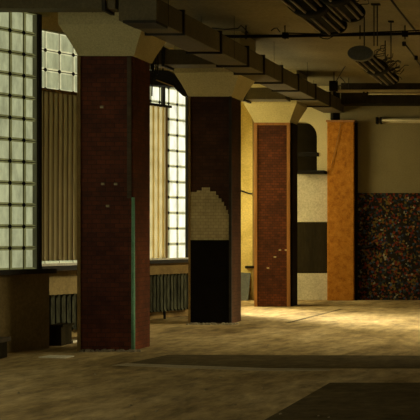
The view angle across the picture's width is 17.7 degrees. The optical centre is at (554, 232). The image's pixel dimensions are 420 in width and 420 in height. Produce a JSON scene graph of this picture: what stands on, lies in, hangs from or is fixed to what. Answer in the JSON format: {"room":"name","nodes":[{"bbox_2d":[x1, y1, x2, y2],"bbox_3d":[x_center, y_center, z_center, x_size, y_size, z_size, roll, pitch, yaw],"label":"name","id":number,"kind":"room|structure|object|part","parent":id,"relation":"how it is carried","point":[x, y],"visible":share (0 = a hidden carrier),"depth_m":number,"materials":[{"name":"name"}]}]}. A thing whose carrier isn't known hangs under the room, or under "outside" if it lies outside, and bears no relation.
{"room":"empty industrial loft","nodes":[
{"label":"empty industrial loft","id":0,"kind":"room"},
{"bbox_2d":[0,273,48,352],"bbox_3d":[-7.237,0.961,13.649,0.250,0.929,4.354,0,0,23],"label":"wall","id":1,"kind":"structure","parent":0,"point":[24,298],"depth_m":15.25,"materials":[{"name":"brown paint"}]},
{"bbox_2d":[0,268,56,274],"bbox_3d":[-7.032,0.469,13.810,0.200,0.055,3.940,0,0,23],"label":"trim","id":2,"kind":"structure","parent":1,"relation":"on","point":[25,271],"depth_m":15.18,"materials":[{"name":"metal"}]},
{"bbox_2d":[37,14,41,268],"bbox_3d":[-6.431,-1.119,15.486,0.280,3.120,0.050,0,0,23],"label":"trim","id":3,"kind":"structure","parent":1,"relation":"attached to","point":[39,16],"depth_m":15.42,"materials":[{"name":"metal"}]},
{"bbox_2d":[32,12,48,16],"bbox_3d":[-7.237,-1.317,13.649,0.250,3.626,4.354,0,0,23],"label":"lintel","id":4,"kind":"object","parent":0,"point":[44,14],"visible":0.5,"depth_m":15.53,"materials":[{"name":"beige paint"}]},
{"bbox_2d":[0,12,36,269],"bbox_3d":[-7.040,-1.119,13.875,0.094,3.130,3.402,0,0,23],"label":"window","id":5,"kind":"structure","parent":4,"relation":"attached to","point":[18,30],"depth_m":15.14,"materials":[{"name":"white glass"}]},
{"bbox_2d":[42,12,64,33],"bbox_3d":[-7.144,-2.925,16.284,0.250,0.410,2.689,0,0,23],"label":"lintel","id":6,"kind":"object","parent":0,"point":[50,23],"depth_m":16.91,"materials":[{"name":"beige paint"}]},
{"bbox_2d":[49,270,76,336],"bbox_3d":[-6.987,-0.853,16.649,0.250,4.555,3.483,0,0,23],"label":"wall","id":7,"kind":"structure","parent":0,"point":[61,282],"depth_m":17.10,"materials":[{"name":"brown paint"}]},
{"bbox_2d":[42,265,76,270],"bbox_3d":[-6.779,0.469,16.501,0.450,0.055,2.939,0,0,23],"label":"trim","id":8,"kind":"structure","parent":7,"relation":"attached to","point":[69,267],"depth_m":16.60,"materials":[{"name":"wood"}]},
{"bbox_2d":[42,263,76,265],"bbox_3d":[-6.894,0.422,16.550,0.200,0.033,2.939,0,0,23],"label":"trim","id":9,"kind":"structure","parent":7,"relation":"attached to","point":[45,264],"depth_m":16.87,"materials":[{"name":"white wood"}]},
{"bbox_2d":[42,30,77,263],"bbox_3d":[-7.022,-1.135,16.335,0.094,3.130,2.510,0,0,23],"label":"window","id":10,"kind":"structure","parent":7,"relation":"in","point":[59,57],"depth_m":16.99,"materials":[{"name":"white glass"}]},
{"bbox_2d":[42,88,76,260],"bbox_3d":[-6.891,-0.774,16.430,0.060,2.291,2.504,0,0,23],"label":"sheet","id":11,"kind":"object","parent":10,"relation":"attached to","point":[59,107],"visible":0.36,"depth_m":16.91,"materials":[{"name":"beige fabric"}]},
{"bbox_3d":[-6.891,-1.900,16.430,0.060,0.040,2.504,0,0,23],"label":"rail","id":12,"kind":"part","parent":11,"relation":"part of","materials":[{"name":"wood"}]},
{"bbox_2d":[154,47,173,72],"bbox_3d":[-7.092,-2.924,20.324,0.250,0.413,3.320,0,0,23],"label":"lintel","id":13,"kind":"object","parent":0,"point":[165,47],"depth_m":21.28,"materials":[{"name":"beige paint"}]},
{"bbox_2d":[150,263,187,318],"bbox_3d":[-6.984,-0.853,20.574,0.250,4.555,3.864,0,0,23],"label":"wall","id":14,"kind":"structure","parent":0,"point":[163,268],"depth_m":21.33,"materials":[{"name":"beige paint"}]},
{"bbox_2d":[150,86,185,257],"bbox_3d":[-7.016,-1.133,20.184,0.161,3.178,3.310,0,0,23],"label":"window","id":15,"kind":"structure","parent":14,"relation":"in","point":[177,113],"depth_m":21.47,"materials":[{"name":"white glass"}]},
{"bbox_2d":[150,259,187,263],"bbox_3d":[-6.835,0.478,20.540,0.250,0.055,2.939,0,0,23],"label":"trim","id":16,"kind":"structure","parent":14,"relation":"attached to","point":[176,260],"depth_m":21.11,"materials":[{"name":"metal"}]},
{"bbox_2d":[150,257,187,259],"bbox_3d":[-6.863,0.435,20.552,0.190,0.028,2.939,0,0,23],"label":"trim","id":17,"kind":"structure","parent":14,"relation":"attached to","point":[184,257],"depth_m":21.14,"materials":[{"name":"white wood"}]},
{"bbox_2d":[150,103,171,257],"bbox_3d":[-6.813,-0.861,20.390,0.070,2.559,1.738,0,0,23],"label":"sheet","id":18,"kind":"object","parent":17,"relation":"on","point":[158,113],"visible":0.2,"depth_m":20.90,"materials":[{"name":"beige fabric"}]},
{"bbox_3d":[-6.799,-2.120,20.424,0.070,0.040,1.665,0,0,23],"label":"rail","id":19,"kind":"part","parent":18,"relation":"part of","materials":[{"name":"metal"}]},
{"bbox_2d":[186,97,187,256],"bbox_3d":[-6.420,-1.133,21.773,0.240,3.168,0.090,0,0,23],"label":"trim","id":20,"kind":"structure","parent":14,"relation":"attached to","point":[186,97],"depth_m":21.69,"materials":[{"name":"metal"}]},
{"bbox_2d":[0,300,419,419],"bbox_3d":[-1.800,1.548,12.600,12.600,0.254,30.800,0,0,0],"label":"floor","id":21,"kind":"structure","parent":0,"point":[49,388],"depth_m":12.60,"materials":[{"name":"concrete"}]},
{"bbox_2d":[0,337,10,358],"bbox_3d":[-6.433,1.308,14.300,0.360,0.233,0.400,0,0,0],"label":"bench","id":22,"kind":"object","parent":21,"relation":"on","point":[3,340],"visible":1,"depth_m":14.35,"materials":[{"name":"brown wood"}]},
{"bbox_3d":[-6.318,1.333,14.300,0.070,0.183,0.320,0,0,0],"label":"leg","id":23,"kind":"part","parent":22,"relation":"part of","materials":[{"name":"brown wood"}]},
{"bbox_3d":[-6.433,1.217,14.300,0.360,0.050,0.400,0,0,0],"label":"seat","id":24,"kind":"part","parent":22,"relation":"part of","materials":[{"name":"brown wood"}]},
{"bbox_2d":[39,355,73,357],"bbox_3d":[-5.708,1.418,14.461,0.335,0.014,0.225,0,0,10],"label":"flake","id":25,"kind":"object","parent":21,"relation":"on","point":[47,356],"visible":1,"depth_m":14.41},
{"bbox_2d":[49,323,74,345],"bbox_3d":[-6.300,1.292,16.075,0.200,0.265,0.390,0,0,0],"label":"crate","id":26,"kind":"object","parent":21,"relation":"on","point":[60,334],"visible":0.87,"depth_m":15.90,"materials":[{"name":"brown wood"}]},
{"bbox_3d":[-6.300,1.173,16.075,0.200,0.025,0.390,0,0,0],"label":"lid","id":27,"kind":"part","parent":26,"relation":"part of","materials":[{"name":"brown wood"}]},
{"bbox_2d":[49,294,76,329],"bbox_3d":[-6.550,1.125,16.995,0.120,0.600,1.524,0,0,23],"label":"radiator","id":28,"kind":"object","parent":21,"relation":"on","point":[62,308],"visible":0.2,"depth_m":16.84,"materials":[{"name":"metal"}]},
{"bbox_2d":[79,349,140,351],"bbox_3d":[-5.339,1.410,15.133,0.750,0.030,0.190,0,0,0],"label":"rubble","id":29,"kind":"object","parent":21,"relation":"on","point":[82,350],"visible":1,"depth_m":15.11,"materials":[{"name":"concrete"}]},
{"bbox_2d":[58,0,169,350],"bbox_3d":[-5.417,-0.853,15.540,1.020,4.555,1.020,0,0,0],"label":"column","id":30,"kind":"structure","parent":21,"relation":"on","point":[114,58],"depth_m":15.22,"materials":[{"name":"red brick"}]},
{"bbox_2d":[150,54,158,95],"bbox_3d":[-5.160,-2.136,16.205,0.123,0.750,0.028,0,0,0],"label":"hanging cable","id":31,"kind":"object","parent":30,"relation":"hanging from","point":[156,63],"visible":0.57,"depth_m":16.20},
{"bbox_2d":[150,273,187,318],"bbox_3d":[-6.465,1.055,20.884,0.120,0.740,1.687,0,0,23],"label":"radiator","id":32,"kind":"object","parent":21,"relation":"on","point":[168,292],"visible":0.44,"depth_m":20.91,"materials":[{"name":"metal"}]},
{"bbox_2d":[186,322,238,324],"bbox_3d":[-5.336,1.410,19.632,0.799,0.030,0.201,0,0,0],"label":"rubble","id":33,"kind":"object","parent":21,"relation":"on","point":[191,323],"visible":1,"depth_m":19.58,"materials":[{"name":"concrete"}]},
{"bbox_2d":[174,31,255,323],"bbox_3d":[-5.397,-0.853,20.050,1.025,4.555,1.020,0,0,0],"label":"column","id":34,"kind":"structure","parent":21,"relation":"on","point":[215,95],"depth_m":19.72,"materials":[{"name":"brown brick"}]},
{"bbox_2d":[241,272,250,300],"bbox_3d":[-6.742,1.117,26.655,0.553,0.617,0.270,0,0,0],"label":"leaning board","id":35,"kind":"object","parent":21,"relation":"on","point":[245,277],"visible":0.36,"depth_m":26.65,"materials":[{"name":"grey wood"}]},
{"bbox_2d":[252,119,253,299],"bbox_3d":[-6.370,-0.659,26.750,0.085,4.169,0.100,0,0,0],"label":"wall post","id":36,"kind":"object","parent":21,"relation":"on","point":[252,119],"visible":0.24,"depth_m":26.70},
{"bbox_2d":[243,70,306,306],"bbox_3d":[-5.478,-0.853,24.720,1.025,4.555,1.020,0,0,0],"label":"column","id":37,"kind":"structure","parent":21,"relation":"on","point":[275,123],"depth_m":24.40,"materials":[{"name":"red brick"}]},
{"bbox_3d":[-5.128,-0.356,24.705,0.055,3.562,0.490,0,0,0],"label":"plate","id":38,"kind":"part","parent":37,"relation":"part of","materials":[{"name":"black metal"}]},
{"bbox_2d":[131,355,419,368],"bbox_3d":[-0.357,1.423,13.984,8.611,0.004,1.466,0,0,0],"label":"floor strip","id":39,"kind":"object","parent":21,"relation":"on","point":[252,361],"visible":1,"depth_m":13.93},
{"bbox_2d":[297,273,326,299],"bbox_3d":[-5.147,1.142,26.805,0.723,0.566,0.050,0,0,0],"label":"wall panel","id":40,"kind":"object","parent":21,"relation":"on","point":[310,286],"visible":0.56,"depth_m":26.78,"materials":[{"name":"beige paint"}]},
{"bbox_2d":[326,120,357,300],"bbox_3d":[-4.509,-0.479,26.660,0.638,3.807,0.220,0,0,0],"label":"column","id":41,"kind":"structure","parent":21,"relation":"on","point":[342,178],"depth_m":26.58,"materials":[{"name":"orange"}]},
{"bbox_2d":[164,0,419,89],"bbox_3d":[-1.800,-3.255,12.600,12.600,0.250,30.800,0,0,0],"label":"ceiling","id":42,"kind":"structure","parent":0,"point":[324,57],"depth_m":20.07,"materials":[{"name":"paint"}]},
{"bbox_2d":[0,0,118,14],"bbox_3d":[-5.978,-2.815,14.325,2.045,0.630,0.310,0,0,0],"label":"duct","id":43,"kind":"object","parent":42,"relation":"hanging from","point":[110,7],"visible":0.82,"depth_m":14.20,"materials":[{"name":"grey metal"}]},
{"bbox_2d":[150,46,187,97],"bbox_3d":[-6.323,-2.667,20.490,0.759,0.925,0.320,0,0,0],"label":"housing","id":44,"kind":"object","parent":42,"relation":"hanging from","point":[165,78],"visible":0.56,"depth_m":20.35,"materials":[{"name":"black metal"}]},
{"bbox_2d":[154,47,222,70],"bbox_3d":[-6.077,-2.780,18.610,2.245,0.700,0.480,0,0,0],"label":"duct","id":45,"kind":"object","parent":42,"relation":"hanging from","point":[169,59],"visible":0.33,"depth_m":18.40,"materials":[{"name":"metal"}]},
{"bbox_2d":[119,0,343,112],"bbox_3d":[-4.705,-2.752,20.470,0.480,0.620,12.607,0,1,0],"label":"air duct","id":46,"kind":"object","parent":42,"relation":"hanging from","point":[159,19],"visible":0.99,"depth_m":17.16,"materials":[{"name":"metal"}]},
{"bbox_3d":[-4.480,-2.796,22.796,0.005,0.590,0.006,0,1,0],"label":"hanger rod","id":47,"kind":"part","parent":46,"relation":"part of","materials":[{"name":"grey metal"}]},
{"bbox_2d":[241,87,290,103],"bbox_3d":[-6.077,-2.780,23.410,2.245,0.700,0.480,0,0,0],"label":"duct","id":48,"kind":"object","parent":42,"relation":"hanging from","point":[255,94],"visible":0.25,"depth_m":23.20,"materials":[{"name":"grey metal"}]},
{"bbox_2d":[281,0,347,35],"bbox_3d":[-2.684,-2.774,14.075,0.582,0.712,2.951,0,0,0],"label":"ceiling lamp","id":49,"kind":"object","parent":42,"relation":"hanging from","point":[315,13],"visible":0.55,"depth_m":14.29,"materials":[{"name":"metal"}]},
{"bbox_2d":[212,25,419,38],"bbox_3d":[-0.484,-3.025,19.000,9.368,0.219,0.080,0,0,0],"label":"ceiling pipe","id":50,"kind":"object","parent":42,"relation":"hanging from","point":[285,35],"visible":0.94,"depth_m":18.98,"materials":[{"name":"black metal"}]},
{"bbox_2d":[329,66,345,90],"bbox_3d":[-3.977,-2.983,23.979,0.300,0.449,1.382,0,0,-27],"label":"junction box","id":51,"kind":"object","parent":42,"relation":"hanging from","point":[333,85],"visible":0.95,"depth_m":24.45,"materials":[{"name":"black metal"}]},
{"bbox_2d":[321,0,368,21],"bbox_3d":[-2.271,-2.780,13.400,0.526,0.701,2.400,0,0,0],"label":"ceiling lamp","id":52,"kind":"object","parent":42,"relation":"hanging from","point":[346,10],"visible":1,"depth_m":14.02,"materials":[{"name":"metal"}]},
{"bbox_2d":[371,3,376,45],"bbox_3d":[-2.471,-2.841,17.200,0.080,0.577,0.080,0,0,0],"label":"wire","id":53,"kind":"object","parent":42,"relation":"hanging from","point":[372,4],"visible":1,"depth_m":17.20,"materials":[{"name":"black metal"}]},
{"bbox_2d":[347,17,408,85],"bbox_3d":[-2.677,-2.782,19.398,0.557,0.696,3.096,0,0,0],"label":"ceiling lamp","id":54,"kind":"object","parent":42,"relation":"hanging from","point":[379,69],"visible":0.99,"depth_m":18.84,"materials":[{"name":"metal"}]},
{"bbox_2d":[336,78,419,94],"bbox_3d":[-3.064,-2.958,25.410,2.701,0.345,0.120,0,0,0],"label":"tube light","id":55,"kind":"object","parent":42,"relation":"hanging from","point":[368,92],"visible":0.91,"depth_m":25.40,"materials":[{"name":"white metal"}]},
{"bbox_2d":[376,3,380,45],"bbox_3d":[-2.426,-2.841,17.200,0.080,0.577,0.080,0,0,0],"label":"wire","id":56,"kind":"object","parent":42,"relation":"hanging from","point":[377,4],"visible":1,"depth_m":17.19,"materials":[{"name":"black metal"}]},
{"bbox_2d":[388,21,393,61],"bbox_3d":[-2.421,-2.827,18.600,0.080,0.606,0.080,0,0,0],"label":"wire","id":57,"kind":"object","parent":42,"relation":"hanging from","point":[390,22],"visible":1,"depth_m":18.59,"materials":[{"name":"black metal"}]},
{"bbox_2d":[390,0,416,31],"bbox_3d":[-2.170,-3.110,18.148,0.039,0.028,3.088,0,0,1],"label":"conduit","id":58,"kind":"object","parent":42,"relation":"attached to","point":[392,1],"visible":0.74,"depth_m":17.93,"materials":[{"name":"black metal"}]},
{"bbox_2d":[297,91,339,169],"bbox_3d":[-5.158,-0.853,27.650,1.382,4.555,0.300,0,0,0],"label":"duct","id":59,"kind":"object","parent":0,"point":[306,133],"depth_m":27.50,"materials":[{"name":"black metal"}]},
{"bbox_2d":[241,86,419,299],"bbox_3d":[-1.850,-0.853,26.935,12.100,4.555,0.330,0,0,0],"label":"wall","id":60,"kind":"structure","parent":0,"point":[389,270],"depth_m":26.80,"materials":[{"name":"beige paint"}]},
{"bbox_2d":[297,152,318,156],"bbox_3d":[-5.286,-1.670,26.810,0.532,0.085,0.060,0,0,0],"label":"crossbar","id":61,"kind":"object","parent":60,"relation":"attached to","point":[299,154],"visible":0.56,"depth_m":26.78,"materials":[{"name":"black metal"}]},
{"bbox_2d":[341,83,419,105],"bbox_3d":[-0.133,-2.916,26.550,8.667,0.429,0.500,0,0,0],"label":"beam","id":62,"kind":"structure","parent":60,"relation":"attached to","point":[347,99],"depth_m":26.30,"materials":[{"name":"black metal"}]},
{"bbox_2d":[376,117,419,123],"bbox_3d":[-2.799,-2.386,26.727,1.993,0.140,0.165,0,0,0],"label":"tube light","id":63,"kind":"object","parent":60,"relation":"attached to","point":[382,120],"visible":1,"depth_m":26.72,"materials":[{"name":"white glass"}]},
{"bbox_3d":[-5.254,0.085,26.955,0.978,2.680,0.250,0,0,0],"label":"wall","id":64,"kind":"structure","parent":0,"visible":0},
{"bbox_2d":[297,170,326,173],"bbox_3d":[-5.179,-1.287,26.790,0.659,0.064,0.580,0,0,0],"label":"shelf","id":65,"kind":"object","parent":64,"relation":"on","point":[298,171],"visible":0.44,"depth_m":26.50,"materials":[{"name":"black metal"}]},
{"bbox_2d":[297,222,326,272],"bbox_3d":[-5.147,0.313,26.810,0.723,1.076,0.040,0,0,0],"label":"wall panel","id":66,"kind":"object","parent":64,"relation":"attached to","point":[311,236],"visible":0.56,"depth_m":26.79,"materials":[{"name":"brown wood"}]},
{"bbox_2d":[297,174,326,221],"bbox_3d":[-5.147,-0.739,26.805,0.723,1.010,0.050,0,0,0],"label":"wall panel","id":67,"kind":"object","parent":64,"relation":"attached to","point":[311,188],"visible":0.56,"depth_m":26.78,"materials":[{"name":"beige paint"}]}
]}

